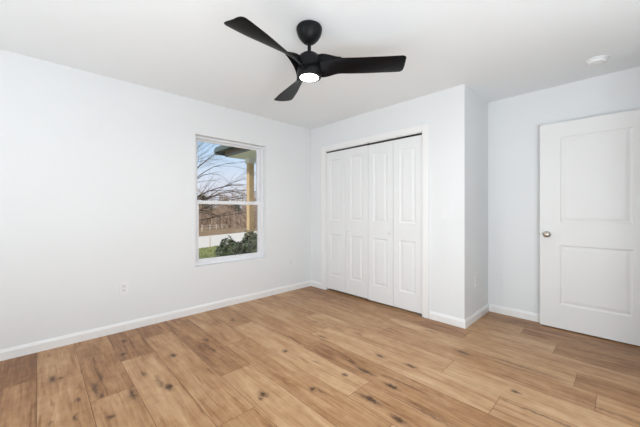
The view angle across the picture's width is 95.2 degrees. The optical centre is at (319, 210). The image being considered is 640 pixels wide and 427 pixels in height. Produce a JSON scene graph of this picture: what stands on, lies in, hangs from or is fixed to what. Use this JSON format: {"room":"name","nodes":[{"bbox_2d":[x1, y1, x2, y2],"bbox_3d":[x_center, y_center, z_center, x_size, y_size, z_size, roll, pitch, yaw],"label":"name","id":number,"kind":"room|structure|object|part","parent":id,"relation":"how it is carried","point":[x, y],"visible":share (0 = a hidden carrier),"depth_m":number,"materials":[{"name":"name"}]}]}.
{"room":"empty bedroom","nodes":[
{"label":"empty bedroom","id":0,"kind":"room"},
{"bbox_2d":[0,49,310,349],"bbox_3d":[-1.865,0.007,3.013,6.100,2.540,0.160,0,0,-44],"label":"wall","id":1,"kind":"structure","parent":0,"point":[98,172],"depth_m":2.79,"materials":[{"name":"paint"}]},
{"bbox_2d":[120,282,127,294],"bbox_3d":[-1.912,0.759,2.850,0.070,0.114,0.008,0,0,-44],"label":"wall outlet","id":2,"kind":"object","parent":1,"relation":"attached to","point":[124,285],"visible":1,"depth_m":2.85,"materials":[{"name":"white plastic"}]},
{"bbox_2d":[0,280,310,360],"bbox_3d":[-2.070,1.135,2.695,5.365,0.085,0.013,0,0,-44],"label":"baseboard","id":3,"kind":"structure","parent":1,"relation":"attached to","point":[17,351],"depth_m":2.88,"materials":[{"name":"paint"}]},
{"bbox_2d":[196,136,262,265],"bbox_3d":[-1.157,-0.114,3.738,0.940,1.516,0.090,0,0,-44],"label":"window","id":4,"kind":"structure","parent":1,"relation":"in","point":[259,150],"depth_m":3.83,"materials":[{"name":"white plastic"}]},
{"bbox_3d":[-1.168,-0.461,3.749,0.878,0.768,0.028,0,0,-44],"label":"sash","id":5,"kind":"part","parent":4,"relation":"part of","materials":[{"name":"white plastic"}]},
{"bbox_3d":[-1.145,0.249,3.725,0.878,0.732,0.030,0,0,-44],"label":"sash","id":6,"kind":"part","parent":4,"relation":"part of","materials":[{"name":"white plastic"}]},
{"bbox_2d":[289,258,292,265],"bbox_3d":[-0.423,0.762,4.287,0.070,0.114,0.008,0,0,-44],"label":"wall outlet","id":7,"kind":"object","parent":1,"relation":"attached to","point":[290,259],"visible":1,"depth_m":4.29,"materials":[{"name":"white plastic"}]},
{"bbox_2d":[0,286,639,426],"bbox_3d":[-0.149,1.227,1.234,6.200,0.100,4.883,0,0,-44],"label":"floor","id":8,"kind":"structure","parent":0,"point":[310,356],"depth_m":2.07,"materials":[{"name":"brown wood"}]},
{"bbox_2d":[0,0,639,128],"bbox_3d":[-0.149,-1.338,1.234,6.420,0.150,5.103,0,0,-44],"label":"ceiling","id":9,"kind":"structure","parent":0,"point":[499,49],"depth_m":2.22,"materials":[{"name":"paint"}]},
{"bbox_2d":[224,16,405,100],"bbox_3d":[-0.169,-1.084,1.984,1.108,0.356,1.159,0,0,-44],"label":"ceiling fan","id":10,"kind":"object","parent":9,"relation":"hanging from","point":[310,66],"visible":1,"depth_m":1.95,"materials":[{"name":"black plastic"}]},
{"bbox_3d":[-0.271,-0.989,1.742,0.168,0.119,0.612,0,0,36],"label":"blade","id":11,"kind":"part","parent":10,"relation":"part of","materials":[{"name":"black plastic"}]},
{"bbox_3d":[-0.211,-0.989,2.320,0.168,0.119,0.612,0,0,-24],"label":"blade","id":12,"kind":"part","parent":10,"relation":"part of","materials":[{"name":"black plastic"}]},
{"bbox_2d":[300,73,318,81],"bbox_3d":[-0.074,-0.912,2.013,0.136,0.013,0.136,0,0,-44],"label":"diffuser","id":13,"kind":"object","parent":10,"relation":"attached to","point":[304,77],"depth_m":1.99,"materials":[{"name":"white plastic"}]},
{"bbox_3d":[0.260,-0.989,1.978,0.612,0.119,0.168,0,0,6],"label":"blade","id":14,"kind":"part","parent":10,"relation":"part of","materials":[{"name":"black plastic"}]},
{"bbox_2d":[585,55,608,66],"bbox_3d":[2.321,-1.243,2.448,0.148,0.039,0.148,0,0,-44],"label":"smoke detector","id":15,"kind":"object","parent":9,"relation":"attached to","point":[598,60],"visible":1,"depth_m":2.42,"materials":[{"name":"white plastic"}]},
{"bbox_2d":[311,84,468,319],"bbox_3d":[0.691,-0.043,3.780,0.115,2.440,2.286,0,0,-44],"label":"wall","id":16,"kind":"structure","parent":0,"point":[446,112],"depth_m":3.10,"materials":[{"name":"paint"}]},
{"bbox_2d":[311,280,320,288],"bbox_3d":[-0.059,1.135,4.465,0.013,0.085,0.233,0,0,-44],"label":"baseboard","id":17,"kind":"structure","parent":16,"relation":"attached to","point":[313,283],"depth_m":4.46,"materials":[{"name":"paint"}]},
{"bbox_2d":[326,133,421,152],"bbox_3d":[0.624,-0.854,3.796,0.060,0.019,1.503,0,0,-44],"label":"closet track","id":18,"kind":"object","parent":16,"relation":"attached to","point":[418,133],"visible":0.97,"depth_m":3.66,"materials":[{"name":"black metal"}]},
{"bbox_2d":[327,145,367,298],"bbox_3d":[0.362,0.146,4.062,0.064,2.002,0.755,0,0,-44],"label":"door","id":19,"kind":"structure","parent":18,"relation":"hanging from","point":[347,170],"depth_m":4.04,"materials":[{"name":"paint"}]},
{"bbox_2d":[368,135,421,313],"bbox_3d":[0.884,0.156,3.521,0.064,1.998,0.741,0,0,-44],"label":"door","id":20,"kind":"structure","parent":18,"relation":"hanging from","point":[395,166],"depth_m":3.49,"materials":[{"name":"paint"}]},
{"bbox_2d":[321,123,428,318],"bbox_3d":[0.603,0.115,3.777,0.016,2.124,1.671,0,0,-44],"label":"trim","id":21,"kind":"structure","parent":16,"relation":"attached to","point":[424,128],"depth_m":3.22,"materials":[{"name":"paint"}]},
{"bbox_2d":[429,311,465,328],"bbox_3d":[1.317,1.135,3.039,0.013,0.085,0.376,0,0,-44],"label":"baseboard","id":22,"kind":"structure","parent":16,"relation":"attached to","point":[450,320],"depth_m":3.03,"materials":[{"name":"paint"}]},
{"bbox_2d":[469,88,487,315],"bbox_3d":[1.710,-0.043,3.254,0.620,2.440,0.115,0,0,-44],"label":"wall","id":23,"kind":"structure","parent":0,"point":[478,107],"depth_m":3.18,"materials":[{"name":"paint"}]},
{"bbox_2d":[475,275,477,286],"bbox_3d":[1.680,0.761,3.140,0.070,0.114,0.008,0,0,-44],"label":"wall outlet","id":24,"kind":"object","parent":23,"relation":"attached to","point":[476,277],"visible":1,"depth_m":3.14,"materials":[{"name":"white plastic"}]},
{"bbox_2d":[465,303,488,327],"bbox_3d":[1.712,1.135,3.168,0.735,0.085,0.013,0,0,-44],"label":"baseboard","id":25,"kind":"structure","parent":23,"relation":"attached to","point":[478,314],"depth_m":3.14,"materials":[{"name":"paint"}]},
{"bbox_2d":[488,67,639,313],"bbox_3d":[1.773,0.007,3.750,0.160,2.540,3.833,0,0,-44],"label":"wall","id":26,"kind":"structure","parent":0,"point":[514,123],"depth_m":3.19,"materials":[{"name":"paint"}]},
{"bbox_2d":[489,304,539,321],"bbox_3d":[2.454,1.135,2.920,0.013,0.085,1.374,0,0,-44],"label":"baseboard","id":27,"kind":"structure","parent":26,"relation":"attached to","point":[517,313],"depth_m":3.22,"materials":[{"name":"paint"}]},
{"label":"outside","id":28,"kind":"structure","parent":0,"visible":0},
{"bbox_2d":[199,226,256,236],"bbox_3d":[-49.646,0.802,67.418,199.874,1.650,168.950,0,0,-44],"label":"bank","id":29,"kind":"object","parent":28,"point":[206,232],"depth_m":22.24,"materials":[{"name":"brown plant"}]},
{"bbox_2d":[197,195,214,218],"bbox_3d":[-11.722,-0.027,29.080,2.695,3.002,2.629,0,0,-44],"label":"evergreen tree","id":30,"kind":"object","parent":29,"relation":"on","point":[204,205],"visible":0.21,"depth_m":28.83,"materials":[{"name":"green plant"}]},
{"bbox_2d":[197,182,218,210],"bbox_3d":[-12.799,-1.503,34.819,4.171,5.746,5.013,0,0,-44],"label":"bare tree","id":31,"kind":"object","parent":29,"relation":"on","point":[218,182],"visible":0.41,"depth_m":34.89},
{"bbox_2d":[201,224,231,230],"bbox_3d":[-8.224,1.350,24.250,0.078,0.600,5.655,0,0,10],"label":"fence","id":32,"kind":"object","parent":29,"relation":"on","point":[210,225],"visible":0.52,"depth_m":23.06,"materials":[{"name":"beige wood"}]},
{"bbox_2d":[198,194,256,228],"bbox_3d":[-13.685,-0.284,37.346,16.653,3.948,28.536,0,0,-10],"label":"brush","id":33,"kind":"object","parent":29,"relation":"on","point":[225,208],"visible":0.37,"depth_m":26.45,"materials":[{"name":"brown plant"}]},
{"bbox_2d":[226,205,242,217],"bbox_3d":[-8.905,0.323,30.984,2.020,2.393,1.984,0,0,-44],"label":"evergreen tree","id":34,"kind":"object","parent":29,"relation":"on","point":[231,205],"visible":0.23,"depth_m":30.79,"materials":[{"name":"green plant"}]},
{"bbox_2d":[228,182,255,206],"bbox_3d":[-10.353,-1.821,39.351,5.758,6.379,6.916,0,0,-44],"label":"bare tree","id":35,"kind":"object","parent":29,"relation":"on","point":[245,182],"visible":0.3,"depth_m":39.75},
{"bbox_3d":[-0.561,0.182,4.397,9.900,2.890,0.019,0,0,-44],"label":"wall","id":36,"kind":"structure","parent":0,"visible":0},
{"bbox_2d":[214,145,255,160],"bbox_3d":[0.283,-1.273,7.258,4.712,0.300,2.947,0,0,-44],"label":"porch roof","id":37,"kind":"structure","parent":36,"relation":"attached to","point":[232,152],"depth_m":6.36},
{"bbox_3d":[2.582,-0.043,2.005,1.100,2.440,0.120,0,0,-44],"label":"wall","id":38,"kind":"structure","parent":0,"visible":0},
{"bbox_2d":[539,109,639,345],"bbox_3d":[2.547,0.148,2.710,0.139,2.035,0.836,0,0,-45],"label":"door","id":39,"kind":"structure","parent":38,"relation":"in","point":[589,234],"depth_m":2.71,"materials":[{"name":"paint"}]},
{"bbox_3d":[2.300,0.242,2.960,0.139,0.064,0.064,0,0,-45],"label":"knob","id":40,"kind":"part","parent":39,"relation":"part of","materials":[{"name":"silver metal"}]},
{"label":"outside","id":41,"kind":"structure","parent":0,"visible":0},
{"bbox_2d":[199,246,218,258],"bbox_3d":[-3.785,1.777,2.712,11.443,0.300,44.000,0,0,27],"label":"lawn","id":42,"kind":"structure","parent":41,"point":[213,250],"depth_m":11.27,"materials":[{"name":"green plant"}]},
{"bbox_2d":[199,245,217,258],"bbox_3d":[-3.433,1.593,8.599,6.044,0.070,8.779,0,0,-44],"label":"grass blades","id":43,"kind":"object","parent":42,"relation":"on","point":[216,245],"visible":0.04,"depth_m":11.38,"materials":[{"name":"green plant"}]},
{"bbox_2d":[197,141,256,231],"bbox_3d":[-3.001,-1.431,9.191,7.876,6.131,5.048,0,0,6],"label":"bare tree","id":44,"kind":"object","parent":42,"relation":"on","point":[232,184],"visible":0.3,"depth_m":9.54,"materials":[{"name":"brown plant"}]},
{"bbox_2d":[213,235,246,256],"bbox_3d":[-1.639,1.055,5.292,0.620,1.196,0.619,0,0,-44],"label":"evergreen shrub","id":45,"kind":"object","parent":42,"relation":"on","point":[232,248],"visible":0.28,"depth_m":5.16,"materials":[{"name":"green plant"}]},
{"bbox_2d":[239,230,256,253],"bbox_3d":[-1.310,1.021,5.650,0.628,1.281,0.650,0,0,-44],"label":"evergreen shrub","id":46,"kind":"object","parent":42,"relation":"on","point":[251,247],"visible":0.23,"depth_m":5.49,"materials":[{"name":"green plant"}]},
{"bbox_2d":[245,160,255,241],"bbox_3d":[-1.577,0.253,6.609,0.170,2.749,0.170,0,0,-44],"label":"porch post","id":47,"kind":"object","parent":42,"relation":"on","point":[250,163],"visible":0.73,"depth_m":6.56,"materials":[{"name":"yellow wood"}]},
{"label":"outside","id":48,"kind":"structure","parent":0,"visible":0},
{"bbox_2d":[199,231,256,247],"bbox_3d":[7.167,1.777,41.978,115.643,0.301,44.568,0,0,-44],"label":"road","id":49,"kind":"structure","parent":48,"point":[213,240],"depth_m":16.85,"materials":[{"name":"concrete"}]}
]}

